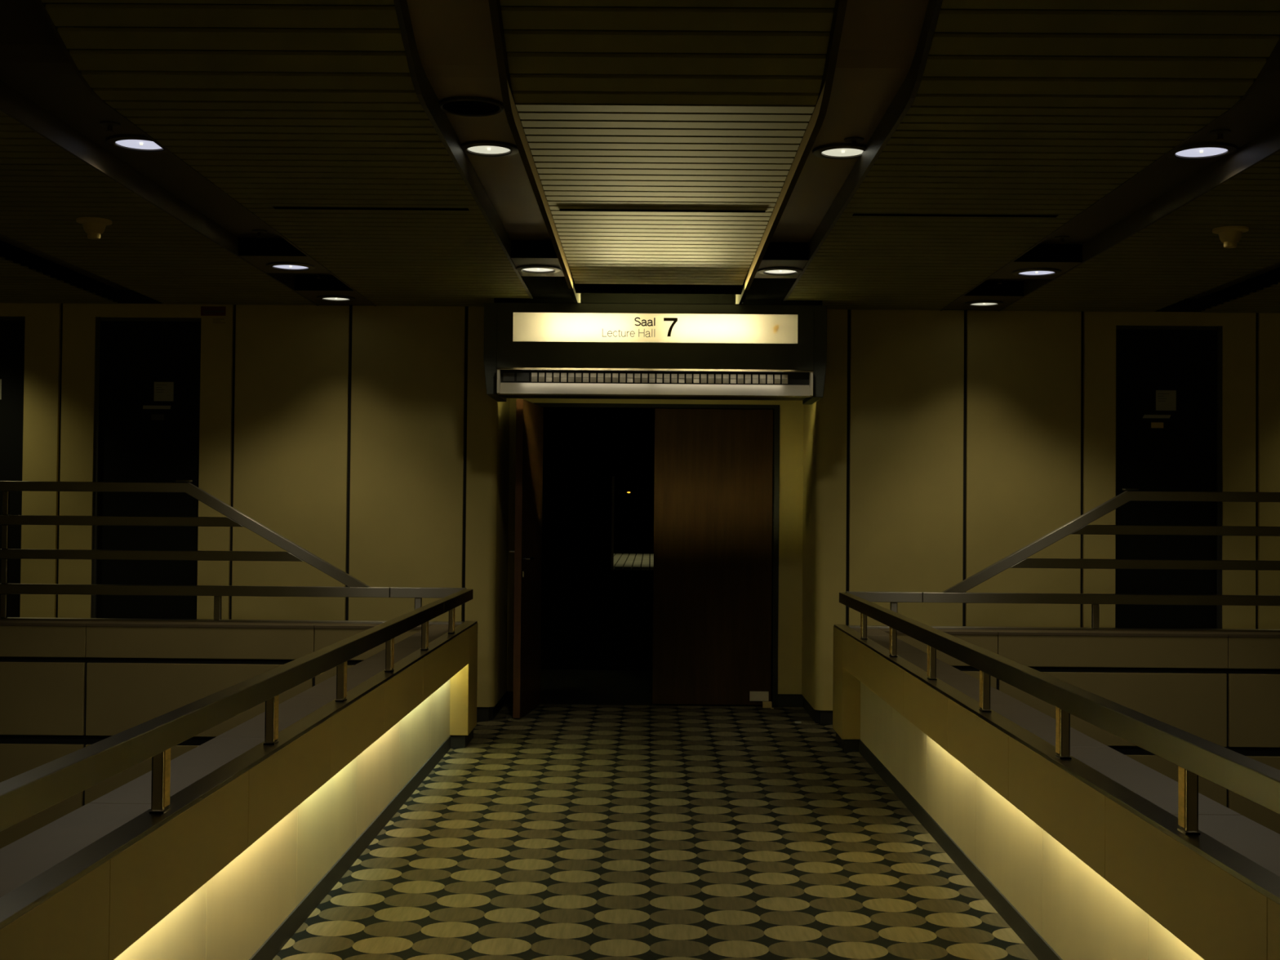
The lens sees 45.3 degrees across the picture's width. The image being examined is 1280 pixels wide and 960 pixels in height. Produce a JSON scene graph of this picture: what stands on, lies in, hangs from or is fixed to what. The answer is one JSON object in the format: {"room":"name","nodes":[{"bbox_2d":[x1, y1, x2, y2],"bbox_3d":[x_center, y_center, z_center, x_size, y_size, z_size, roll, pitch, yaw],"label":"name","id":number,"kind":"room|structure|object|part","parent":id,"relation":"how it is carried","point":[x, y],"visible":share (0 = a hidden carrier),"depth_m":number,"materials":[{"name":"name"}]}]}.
{"room":"conference center foyer","nodes":[
{"label":"conference center foyer","id":0,"kind":"room"},
{"bbox_2d":[613,476,654,569],"bbox_3d":[0.197,0.064,22.553,8.000,4.200,0.100,1,-1,0],"label":"wall","id":1,"kind":"structure","parent":0,"point":[633,511],"depth_m":22.49,"materials":[{"name":"black"}]},
{"bbox_2d":[0,0,1279,312],"bbox_3d":[0.105,-1.726,7.197,11.200,1.028,7.720,1,-1,0],"label":"ceiling","id":2,"kind":"structure","parent":0,"point":[1073,110],"depth_m":6.20,"materials":[{"name":"brown metal"}]},
{"bbox_3d":[-4.625,-1.748,7.177,1.740,0.807,7.584,1,-1,0],"label":"slat panel","id":3,"kind":"part","parent":2,"relation":"part of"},
{"bbox_2d":[75,217,111,239],"bbox_3d":[-2.765,-1.269,7.767,0.172,0.094,0.172,1,-1,0],"label":"smoke detector","id":4,"kind":"object","parent":2,"relation":"attached to","point":[94,227],"visible":1,"depth_m":7.73,"materials":[{"name":"brown plastic"}]},
{"bbox_2d":[99,120,120,133],"bbox_3d":[-2.144,-1.425,6.205,0.084,0.034,0.084,1,-1,0],"label":"sprinkler head","id":5,"kind":"object","parent":2,"relation":"attached to","point":[108,124],"visible":1,"depth_m":6.19},
{"bbox_2d":[105,133,166,152],"bbox_3d":[-2.122,-1.429,6.525,0.290,0.014,0.290,1,-1,0],"label":"recessed light","id":6,"kind":"object","parent":2,"relation":"in","point":[135,143],"visible":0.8,"depth_m":6.53,"materials":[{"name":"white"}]},
{"bbox_3d":[-2.870,-1.733,7.165,1.090,0.807,7.584,1,-1,0],"label":"slat panel","id":7,"kind":"part","parent":2,"relation":"part of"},
{"bbox_3d":[-2.105,-1.284,9.126,0.396,0.008,0.634,1,-1,0],"label":"lamp plate","id":8,"kind":"part","parent":2,"relation":"part of","materials":[{"name":"metal"}]},
{"bbox_3d":[-1.338,-1.719,7.154,1.135,0.807,7.584,1,-1,0],"label":"slat panel","id":9,"kind":"part","parent":2,"relation":"part of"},
{"bbox_2d":[266,262,315,271],"bbox_3d":[-2.085,-1.272,9.152,0.290,0.014,0.290,1,-1,0],"label":"recessed light","id":10,"kind":"object","parent":2,"relation":"in","point":[287,266],"visible":1,"depth_m":9.15,"materials":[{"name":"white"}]},
{"bbox_3d":[-2.096,-1.255,10.540,0.396,0.008,0.704,1,-1,0],"label":"lamp plate","id":11,"kind":"part","parent":2,"relation":"part of","materials":[{"name":"metal"}]},
{"bbox_2d":[315,294,355,302],"bbox_3d":[-2.086,-1.244,10.522,0.266,0.014,0.266,1,-1,0],"label":"recessed light","id":12,"kind":"object","parent":2,"relation":"in","point":[337,298],"visible":1,"depth_m":10.49,"materials":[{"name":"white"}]},
{"bbox_2d":[272,206,469,210],"bbox_3d":[-1.297,-1.309,7.397,0.940,0.002,0.052,1,-1,0],"label":"ceiling vent","id":13,"kind":"object","parent":2,"relation":"in","point":[274,207],"visible":1,"depth_m":7.40,"materials":[{"name":"black metal"}]},
{"bbox_2d":[439,96,504,116],"bbox_3d":[-0.646,-1.429,5.875,0.260,0.014,0.260,1,-1,0],"label":"recessed light","id":14,"kind":"object","parent":2,"relation":"in","point":[468,106],"visible":0.96,"depth_m":5.88,"materials":[{"name":"brown metal"}]},
{"bbox_3d":[-0.646,-1.433,5.875,0.220,0.003,0.220,1,-1,0],"label":"lamp shade","id":15,"kind":"part","parent":14,"relation":"part of","materials":[{"name":"black metal"}]},
{"bbox_2d":[461,140,518,157],"bbox_3d":[-0.647,-1.415,6.565,0.264,0.014,0.264,1,-1,0],"label":"recessed light","id":16,"kind":"object","parent":2,"relation":"in","point":[491,148],"visible":0.97,"depth_m":6.56,"materials":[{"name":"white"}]},
{"bbox_3d":[-0.595,-1.270,9.140,0.286,0.008,0.684,1,-1,0],"label":"lamp plate","id":17,"kind":"part","parent":2,"relation":"part of","materials":[{"name":"metal"}]},
{"bbox_2d":[515,264,560,273],"bbox_3d":[-0.609,-1.259,9.172,0.274,0.014,0.274,1,-1,0],"label":"recessed light","id":18,"kind":"object","parent":2,"relation":"in","point":[531,268],"visible":1,"depth_m":9.16,"materials":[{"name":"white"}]},
{"bbox_2d":[483,302,826,404],"bbox_3d":[0.103,-0.861,10.533,2.290,0.620,0.804,1,-1,0],"label":"illuminated sign","id":19,"kind":"object","parent":2,"relation":"attached to","point":[532,349],"visible":1,"depth_m":10.22,"materials":[{"name":"black"}]},
{"bbox_2d":[607,328,654,337],"bbox_3d":[-0.077,-0.981,10.228,0.351,0.056,0.003,1,-1,0],"label":"lettering","id":20,"kind":"object","parent":19,"relation":"attached to","point":[611,332],"depth_m":10.23,"materials":[{"name":"brown"}]},
{"bbox_2d":[497,367,813,397],"bbox_3d":[0.099,-0.647,10.171,2.090,0.177,0.088,1,-1,0],"label":"grille","id":21,"kind":"object","parent":19,"relation":"attached to","point":[778,382],"depth_m":10.18,"materials":[{"name":"metal"}]},
{"bbox_2d":[559,208,765,213],"bbox_3d":[0.108,-1.296,7.388,0.990,0.002,0.044,1,-1,0],"label":"ceiling vent","id":22,"kind":"object","parent":2,"relation":"in","point":[561,210],"visible":1,"depth_m":7.39,"materials":[{"name":"black metal"}]},
{"bbox_3d":[0.101,-1.718,6.574,1.070,0.807,6.444,1,-1,0],"label":"slat panel","id":23,"kind":"part","parent":2,"relation":"part of","materials":[{"name":"metal"}]},
{"bbox_2d":[757,266,803,275],"bbox_3d":[0.839,-1.246,9.162,0.274,0.014,0.274,1,-1,0],"label":"recessed light","id":24,"kind":"object","parent":2,"relation":"in","point":[769,270],"visible":0.99,"depth_m":9.15,"materials":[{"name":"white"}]},
{"bbox_3d":[0.825,-1.258,9.130,0.286,0.008,0.684,1,-1,0],"label":"lamp plate","id":25,"kind":"part","parent":2,"relation":"part of","materials":[{"name":"metal"}]},
{"bbox_2d":[812,142,866,159],"bbox_3d":[0.868,-1.401,6.554,0.264,0.014,0.264,1,-1,0],"label":"recessed light","id":26,"kind":"object","parent":2,"relation":"in","point":[842,151],"visible":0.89,"depth_m":6.56,"materials":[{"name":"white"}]},
{"bbox_2d":[844,137,864,148],"bbox_3d":[0.887,-1.395,6.354,0.084,0.034,0.084,1,-1,0],"label":"sprinkler head","id":27,"kind":"object","parent":2,"relation":"attached to","point":[853,140],"visible":1,"depth_m":6.34},
{"bbox_2d":[852,213,1058,217],"bbox_3d":[1.528,-1.283,7.438,0.990,0.002,0.052,1,-1,0],"label":"ceiling vent","id":28,"kind":"object","parent":2,"relation":"in","point":[853,215],"visible":1,"depth_m":7.44,"materials":[{"name":"black metal"}]},
{"bbox_3d":[2.344,-1.216,10.509,0.396,0.008,0.704,1,-1,0],"label":"lamp plate","id":29,"kind":"part","parent":2,"relation":"part of","materials":[{"name":"metal"}]},
{"bbox_2d":[964,300,1004,306],"bbox_3d":[2.354,-1.205,10.491,0.266,0.014,0.266,1,-1,0],"label":"recessed light","id":30,"kind":"object","parent":2,"relation":"in","point":[975,303],"visible":1,"depth_m":10.48,"materials":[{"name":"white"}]},
{"bbox_3d":[1.547,-1.694,7.134,1.135,0.807,7.584,1,-1,0],"label":"slat panel","id":31,"kind":"part","parent":2,"relation":"part of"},
{"bbox_3d":[2.334,-1.245,9.095,0.396,0.008,0.634,1,-1,0],"label":"lamp plate","id":32,"kind":"part","parent":2,"relation":"part of","materials":[{"name":"metal"}]},
{"bbox_2d":[1011,267,1062,276],"bbox_3d":[2.360,-1.233,9.121,0.290,0.014,0.290,1,-1,0],"label":"recessed light","id":33,"kind":"object","parent":2,"relation":"in","point":[1030,272],"visible":1,"depth_m":9.11,"materials":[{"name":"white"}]},
{"bbox_3d":[3.080,-1.681,7.124,1.090,0.807,7.584,1,-1,0],"label":"slat panel","id":34,"kind":"part","parent":2,"relation":"part of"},
{"bbox_2d":[1166,142,1238,159],"bbox_3d":[2.378,-1.389,6.494,0.290,0.014,0.290,1,-1,0],"label":"recessed light","id":35,"kind":"object","parent":2,"relation":"in","point":[1205,150],"visible":0.95,"depth_m":6.49,"materials":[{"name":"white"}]},
{"bbox_2d":[1208,128,1231,141],"bbox_3d":[2.335,-1.386,6.174,0.084,0.034,0.084,1,-1,0],"label":"sprinkler head","id":36,"kind":"object","parent":2,"relation":"attached to","point":[1219,132],"visible":1,"depth_m":6.17},
{"bbox_2d":[1212,226,1248,248],"bbox_3d":[2.975,-1.218,7.727,0.172,0.094,0.172,1,-1,0],"label":"smoke detector","id":37,"kind":"object","parent":2,"relation":"attached to","point":[1229,236],"visible":1,"depth_m":7.69,"materials":[{"name":"brown plastic"}]},
{"bbox_3d":[4.835,-1.665,7.111,1.740,0.807,7.584,1,-1,0],"label":"slat panel","id":38,"kind":"part","parent":2,"relation":"part of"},
{"bbox_2d":[0,288,1279,724],"bbox_3d":[0.118,0.200,11.398,13.000,3.070,0.960,1,-1,0],"label":"wall","id":39,"kind":"structure","parent":0,"point":[939,446],"depth_m":10.93,"materials":[{"name":"beige paint"}]},
{"bbox_2d":[0,316,25,617],"bbox_3d":[-4.779,-0.071,11.012,0.737,2.208,0.088,1,-1,0],"label":"door","id":40,"kind":"structure","parent":39,"relation":"in","point":[11,328],"depth_m":11.00,"materials":[{"name":"black wood"}]},
{"bbox_2d":[0,378,1,399],"bbox_3d":[-4.652,-0.651,11.001,0.142,0.146,0.002,1,-1,0],"label":"paper notice","id":41,"kind":"object","parent":40,"relation":"attached to","point":[0,379],"visible":1,"depth_m":11.00,"materials":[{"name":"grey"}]},
{"bbox_3d":[-4.779,-0.071,11.012,0.737,2.208,0.088,1,-1,0],"label":"frame","id":42,"kind":"part","parent":40,"relation":"part of","materials":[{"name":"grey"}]},
{"bbox_3d":[-5.276,0.150,10.970,2.218,2.855,0.030,1,-1,0],"label":"door surround panel","id":43,"kind":"part","parent":39,"relation":"part of","materials":[{"name":"beige laminate"}]},
{"bbox_2d":[90,316,200,618],"bbox_3d":[-3.528,-0.060,10.982,0.760,2.208,0.131,1,-1,0],"label":"door","id":44,"kind":"structure","parent":39,"relation":"in","point":[132,354],"depth_m":10.98,"materials":[{"name":"black wood"}]},
{"bbox_2d":[142,405,171,408],"bbox_3d":[-3.462,-0.521,10.990,0.203,0.025,0.003,1,-1,0],"label":"strip","id":45,"kind":"object","parent":44,"relation":"attached to","point":[144,406],"visible":1,"depth_m":10.99,"materials":[{"name":"metal"}]},
{"bbox_2d":[151,413,164,420],"bbox_3d":[-3.456,-0.450,10.989,0.092,0.043,0.002,1,-1,0],"label":"label","id":46,"kind":"object","parent":44,"relation":"attached to","point":[153,416],"visible":1,"depth_m":10.99,"materials":[{"name":"grey"}]},
{"bbox_2d":[153,382,173,400],"bbox_3d":[-3.414,-0.634,10.993,0.140,0.138,0.002,1,-1,0],"label":"paper notice","id":47,"kind":"object","parent":44,"relation":"attached to","point":[163,391],"visible":1,"depth_m":10.99,"materials":[{"name":"grey paper"}]},
{"bbox_3d":[-3.247,0.007,10.947,0.114,0.017,0.066,1,-1,0],"label":"handle","id":48,"kind":"part","parent":44,"relation":"part of","materials":[{"name":"silver metal"}]},
{"bbox_3d":[-3.535,0.166,10.958,1.216,2.855,0.030,1,-1,0],"label":"door surround panel","id":49,"kind":"part","parent":39,"relation":"part of","materials":[{"name":"beige laminate"}]},
{"bbox_2d":[200,306,228,324],"bbox_3d":[-3.042,-1.177,10.964,0.197,0.128,0.006,1,-1,0],"label":"sign","id":50,"kind":"object","parent":39,"relation":"attached to","point":[205,310],"visible":1,"depth_m":10.96,"materials":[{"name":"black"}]},
{"bbox_3d":[-3.052,-1.208,10.966,0.177,0.066,0.004,1,-1,0],"label":"plate","id":51,"kind":"part","parent":50,"relation":"part of","materials":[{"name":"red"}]},
{"bbox_2d":[203,310,224,314],"bbox_3d":[-3.048,-1.199,10.963,0.150,0.024,0.002,1,-1,0],"label":"print","id":52,"kind":"object","parent":50,"relation":"attached to","point":[205,312],"depth_m":10.96,"materials":[{"name":"grey"}]},
{"bbox_3d":[-2.498,0.175,10.951,0.810,2.855,0.030,1,-1,0],"label":"wall panel","id":53,"kind":"part","parent":39,"relation":"part of","materials":[{"name":"beige laminate"}]},
{"bbox_3d":[-1.666,0.182,10.945,0.806,2.855,0.030,1,-1,0],"label":"wall panel","id":54,"kind":"part","parent":39,"relation":"part of","materials":[{"name":"beige laminate"}]},
{"bbox_3d":[-1.129,0.189,11.406,0.214,2.870,0.960,1,-1,0],"label":"corner panel","id":55,"kind":"part","parent":39,"relation":"part of","materials":[{"name":"beige laminate"}]},
{"bbox_3d":[1.365,0.211,11.389,0.214,2.870,0.960,1,-1,0],"label":"corner panel","id":56,"kind":"part","parent":39,"relation":"part of","materials":[{"name":"beige laminate"}]},
{"bbox_3d":[1.895,0.213,10.920,0.806,2.855,0.030,1,-1,0],"label":"wall panel","id":57,"kind":"part","parent":39,"relation":"part of","materials":[{"name":"beige paint"}]},
{"bbox_3d":[2.727,0.221,10.915,0.810,2.855,0.030,1,-1,0],"label":"wall panel","id":58,"kind":"part","parent":39,"relation":"part of","materials":[{"name":"beige laminate"}]},
{"bbox_2d":[1115,325,1222,628],"bbox_3d":[3.761,0.004,10.931,0.760,2.208,0.131,1,-1,0],"label":"door","id":59,"kind":"structure","parent":39,"relation":"in","point":[1185,454],"depth_m":10.93,"materials":[{"name":"black wood"}]},
{"bbox_3d":[3.479,0.067,10.900,0.114,0.017,0.066,1,-1,0],"label":"handle","id":60,"kind":"part","parent":59,"relation":"part of","materials":[{"name":"silver metal"}]},
{"bbox_2d":[1142,414,1171,417],"bbox_3d":[3.687,-0.453,10.940,0.203,0.024,0.003,1,-1,0],"label":"strip","id":61,"kind":"object","parent":59,"relation":"attached to","point":[1144,415],"visible":1,"depth_m":10.94,"materials":[{"name":"metal"}]},
{"bbox_2d":[1151,422,1163,427],"bbox_3d":[3.691,-0.391,10.940,0.087,0.040,0.002,1,-1,0],"label":"label","id":62,"kind":"object","parent":59,"relation":"attached to","point":[1153,424],"visible":1,"depth_m":10.94,"materials":[{"name":"brown plastic"}]},
{"bbox_2d":[1155,390,1176,410],"bbox_3d":[3.753,-0.568,10.943,0.144,0.145,0.002,1,-1,0],"label":"paper notice","id":63,"kind":"object","parent":59,"relation":"attached to","point":[1166,400],"visible":1,"depth_m":10.94,"materials":[{"name":"grey paper"}]},
{"bbox_2d":[1157,393,1168,401],"bbox_3d":[3.736,-0.590,10.942,0.079,0.055,0.001,1,-1,0],"label":"print","id":64,"kind":"object","parent":63,"relation":"attached to","point":[1161,397],"depth_m":10.94,"materials":[{"name":"grey paper"}]},
{"bbox_3d":[3.764,0.230,10.907,1.216,2.855,0.030,1,-1,0],"label":"door surround panel","id":65,"kind":"part","parent":39,"relation":"part of","materials":[{"name":"beige paint"}]},
{"bbox_3d":[4.799,0.239,10.900,0.806,2.855,0.030,1,-1,0],"label":"wall panel","id":66,"kind":"part","parent":39,"relation":"part of","materials":[{"name":"beige laminate"}]},
{"bbox_2d":[490,398,818,723],"bbox_3d":[0.117,0.260,11.421,2.340,2.950,1.010,1,-1,0],"label":"door frame","id":67,"kind":"structure","parent":0,"point":[791,412],"depth_m":11.87,"materials":[{"name":"beige laminate"}]},
{"bbox_2d":[505,399,779,719],"bbox_3d":[0.059,0.568,11.476,2.022,2.335,0.949,1,-1,0],"label":"door","id":68,"kind":"structure","parent":67,"relation":"attached to","point":[716,569],"depth_m":11.87,"materials":[{"name":"black wood"}]},
{"bbox_3d":[-0.808,0.571,11.128,0.059,0.017,0.119,0,-1,6],"label":"handle","id":69,"kind":"part","parent":68,"relation":"part of","materials":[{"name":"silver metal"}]},
{"bbox_3d":[-0.829,0.571,11.434,0.050,2.288,0.845,0,-1,6],"label":"open door","id":70,"kind":"part","parent":68,"relation":"part of","materials":[{"name":"brown wood"}]},
{"bbox_3d":[0.564,0.593,11.902,0.917,2.288,0.050,1,-1,0],"label":"closed door","id":71,"kind":"part","parent":68,"relation":"part of","materials":[{"name":"brown wood"}]},
{"bbox_3d":[0.920,1.670,11.845,0.145,0.073,0.014,1,-1,0],"label":"kick plate","id":72,"kind":"part","parent":68,"relation":"part of","materials":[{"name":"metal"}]},
{"bbox_2d":[272,669,1038,959],"bbox_3d":[0.100,1.541,10.470,13.000,0.950,24.200,1,-1,0],"label":"floor","id":73,"kind":"structure","parent":0,"point":[602,820],"depth_m":6.71,"materials":[{"name":"carpet"}]},
{"bbox_2d":[0,617,435,848],"bbox_3d":[-3.904,2.785,9.925,5.090,3.768,0.414,1,-1,0],"label":"parapet","id":74,"kind":"object","parent":73,"relation":"on","point":[68,686],"visible":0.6,"depth_m":9.75,"materials":[{"name":"tan laminate"},{"name":"dark metal trim"}]},
{"bbox_2d":[0,480,466,620],"bbox_3d":[-3.762,0.457,9.993,5.266,0.893,0.060,1,-1,0],"label":"handrail","id":75,"kind":"object","parent":74,"relation":"on","point":[356,588],"visible":0.9,"depth_m":9.96,"materials":[{"name":"metal"}]},
{"bbox_3d":[-4.143,0.820,9.989,0.040,0.159,0.030,1,-1,0],"label":"post","id":76,"kind":"part","parent":75,"relation":"part of","materials":[{"name":"metal"}]},
{"bbox_3d":[-4.141,0.594,9.993,0.040,0.164,0.030,1,-1,0],"label":"post","id":77,"kind":"part","parent":75,"relation":"part of","materials":[{"name":"metal"}]},
{"bbox_3d":[-4.139,0.370,9.998,0.040,0.159,0.030,1,-1,0],"label":"post","id":78,"kind":"part","parent":75,"relation":"part of","materials":[{"name":"metal"}]},
{"bbox_3d":[-4.137,0.150,10.002,0.040,0.158,0.030,1,-1,0],"label":"post","id":79,"kind":"part","parent":75,"relation":"part of","materials":[{"name":"metal"}]},
{"bbox_3d":[-4.481,0.257,10.002,3.823,0.062,0.056,1,-1,0],"label":"rail","id":80,"kind":"part","parent":75,"relation":"part of","materials":[{"name":"metal"}]},
{"bbox_3d":[-4.287,0.480,9.997,4.216,0.062,0.056,1,-1,0],"label":"rail","id":81,"kind":"part","parent":75,"relation":"part of","materials":[{"name":"metal"}]},
{"bbox_3d":[-4.074,0.342,9.998,4.638,0.669,0.060,1,-1,0],"label":"sloping rail","id":82,"kind":"part","parent":75,"relation":"part of","materials":[{"name":"metal"}]},
{"bbox_3d":[-2.748,0.833,9.979,0.044,0.159,0.030,1,-1,0],"label":"post","id":83,"kind":"part","parent":75,"relation":"part of","materials":[{"name":"metal"}]},
{"bbox_3d":[-3.764,0.712,9.988,5.266,0.065,0.060,1,-1,0],"label":"rail","id":84,"kind":"part","parent":75,"relation":"part of","materials":[{"name":"metal"}]},
{"bbox_3d":[-1.443,0.844,9.970,0.044,0.159,0.030,1,-1,0],"label":"post","id":85,"kind":"part","parent":75,"relation":"part of","materials":[{"name":"metal"}]},
{"bbox_2d":[0,621,477,959],"bbox_3d":[-1.257,1.992,4.249,0.268,2.368,11.760,1,-1,0],"label":"parapet","id":86,"kind":"object","parent":73,"relation":"on","point":[254,836],"visible":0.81,"depth_m":4.66,"materials":[{"name":"tan laminate"},{"name":"grey stone coping"}]},
{"bbox_2d":[0,588,472,831],"bbox_3d":[-1.141,0.695,4.124,0.057,0.224,11.460,1,-1,0],"label":"handrail","id":87,"kind":"object","parent":86,"relation":"on","point":[23,796],"visible":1,"depth_m":3.73,"materials":[{"name":"metal"}]},
{"bbox_3d":[-1.154,0.716,3.689,0.030,0.155,0.050,1,-1,0],"label":"post","id":88,"kind":"part","parent":87,"relation":"part of","materials":[{"name":"metal"}]},
{"bbox_3d":[-1.146,0.738,4.769,0.030,0.155,0.050,1,-1,0],"label":"post","id":89,"kind":"part","parent":87,"relation":"part of","materials":[{"name":"metal"}]},
{"bbox_3d":[-1.139,0.760,5.848,0.030,0.155,0.050,1,-1,0],"label":"post","id":90,"kind":"part","parent":87,"relation":"part of","materials":[{"name":"metal"}]},
{"bbox_3d":[-1.132,0.783,6.928,0.030,0.155,0.050,1,-1,0],"label":"post","id":91,"kind":"part","parent":87,"relation":"part of","materials":[{"name":"metal"}]},
{"bbox_3d":[-1.124,0.805,8.008,0.030,0.155,0.050,1,-1,0],"label":"post","id":92,"kind":"part","parent":87,"relation":"part of","materials":[{"name":"metal"}]},
{"bbox_3d":[-1.117,0.827,9.088,0.030,0.155,0.050,1,-1,0],"label":"post","id":93,"kind":"part","parent":87,"relation":"part of","materials":[{"name":"metal"}]},
{"bbox_3d":[-1.247,1.172,4.020,0.030,0.640,11.270,1,-1,0],"label":"recess panel","id":94,"kind":"part","parent":86,"relation":"part of","materials":[{"name":"beige paint"}]},
{"bbox_2d":[613,553,653,569],"bbox_3d":[0.166,1.570,19.171,2.779,1.150,5.200,1,-1,0],"label":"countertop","id":95,"kind":"structure","parent":73,"relation":"on","point":[626,561],"depth_m":18.42,"materials":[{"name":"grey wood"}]},
{"bbox_2d":[762,701,773,708],"bbox_3d":[0.982,1.726,11.761,0.080,0.048,0.080,1,-1,0],"label":"door stop","id":96,"kind":"object","parent":73,"relation":"on","point":[765,704],"visible":1,"depth_m":11.77,"materials":[{"name":"brown plastic"}]},
{"bbox_2d":[832,624,1279,959],"bbox_3d":[1.361,2.015,4.230,0.268,2.368,11.760,1,-1,0],"label":"parapet","id":97,"kind":"object","parent":73,"relation":"on","point":[1084,856],"visible":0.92,"depth_m":4.89,"materials":[{"name":"tan laminate"},{"name":"dark metal"}]},
{"bbox_3d":[1.363,1.194,4.002,0.030,0.640,11.270,1,-1,0],"label":"recess panel","id":98,"kind":"part","parent":97,"relation":"part of","materials":[{"name":"beige paint"}]},
{"bbox_2d":[839,592,1279,835],"bbox_3d":[1.266,0.716,4.108,0.057,0.224,11.460,1,-1,0],"label":"handrail","id":99,"kind":"object","parent":97,"relation":"on","point":[1258,782],"visible":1,"depth_m":4.09,"materials":[{"name":"metal"}]},
{"bbox_3d":[1.308,0.846,8.951,0.030,0.155,0.050,1,-1,0],"label":"post","id":100,"kind":"part","parent":99,"relation":"part of","materials":[{"name":"metal"}]},
{"bbox_3d":[1.301,0.824,7.871,0.030,0.155,0.050,1,-1,0],"label":"post","id":101,"kind":"part","parent":99,"relation":"part of","materials":[{"name":"metal"}]},
{"bbox_3d":[1.293,0.801,6.791,0.030,0.155,0.050,1,-1,0],"label":"post","id":102,"kind":"part","parent":99,"relation":"part of","materials":[{"name":"metal"}]},
{"bbox_3d":[1.286,0.779,5.712,0.030,0.155,0.050,1,-1,0],"label":"post","id":103,"kind":"part","parent":99,"relation":"part of","materials":[{"name":"metal"}]},
{"bbox_3d":[1.279,0.757,4.632,0.030,0.155,0.050,1,-1,0],"label":"post","id":104,"kind":"part","parent":99,"relation":"part of","materials":[{"name":"metal"}]},
{"bbox_3d":[1.271,0.735,3.552,0.030,0.155,0.050,1,-1,0],"label":"post","id":105,"kind":"part","parent":99,"relation":"part of","materials":[{"name":"metal"}]},
{"bbox_2d":[876,625,1279,834],"bbox_3d":[4.073,2.855,9.869,5.090,3.768,0.414,1,-1,0],"label":"parapet","id":106,"kind":"object","parent":73,"relation":"on","point":[1220,686],"visible":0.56,"depth_m":9.71,"materials":[{"name":"tan laminate"},{"name":"dark metal"}]},
{"bbox_2d":[845,490,1279,628],"bbox_3d":[3.972,0.525,9.940,5.266,0.893,0.060,1,-1,0],"label":"handrail","id":107,"kind":"object","parent":106,"relation":"on","point":[956,593],"visible":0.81,"depth_m":9.92,"materials":[{"name":"metal"}]},
{"bbox_3d":[1.647,0.871,9.948,0.044,0.159,0.030,1,-1,0],"label":"post","id":108,"kind":"part","parent":107,"relation":"part of","materials":[{"name":"metal"}]},
{"bbox_3d":[3.970,0.780,9.934,5.266,0.065,0.060,1,-1,0],"label":"rail","id":109,"kind":"part","parent":107,"relation":"part of","materials":[{"name":"metal"}]},
{"bbox_3d":[2.952,0.883,9.939,0.044,0.159,0.030,1,-1,0],"label":"post","id":110,"kind":"part","parent":107,"relation":"part of","materials":[{"name":"metal"}]},
{"bbox_3d":[4.287,0.416,9.940,4.638,0.669,0.060,1,-1,0],"label":"sloping rail","id":111,"kind":"part","parent":107,"relation":"part of","materials":[{"name":"metal"}]},
{"bbox_3d":[4.497,0.557,9.935,4.216,0.062,0.056,1,-1,0],"label":"rail","id":112,"kind":"part","parent":107,"relation":"part of","materials":[{"name":"metal"}]},
{"bbox_3d":[4.695,0.338,9.938,3.823,0.062,0.056,1,-1,0],"label":"rail","id":113,"kind":"part","parent":107,"relation":"part of","materials":[{"name":"metal"}]},
{"bbox_2d":[540,407,773,670],"bbox_3d":[0.129,0.403,13.274,2.640,2.740,2.640,1,-1,0],"label":"wall","id":114,"kind":"structure","parent":0,"point":[595,615],"depth_m":14.49,"materials":[{"name":"black"}]}
]}

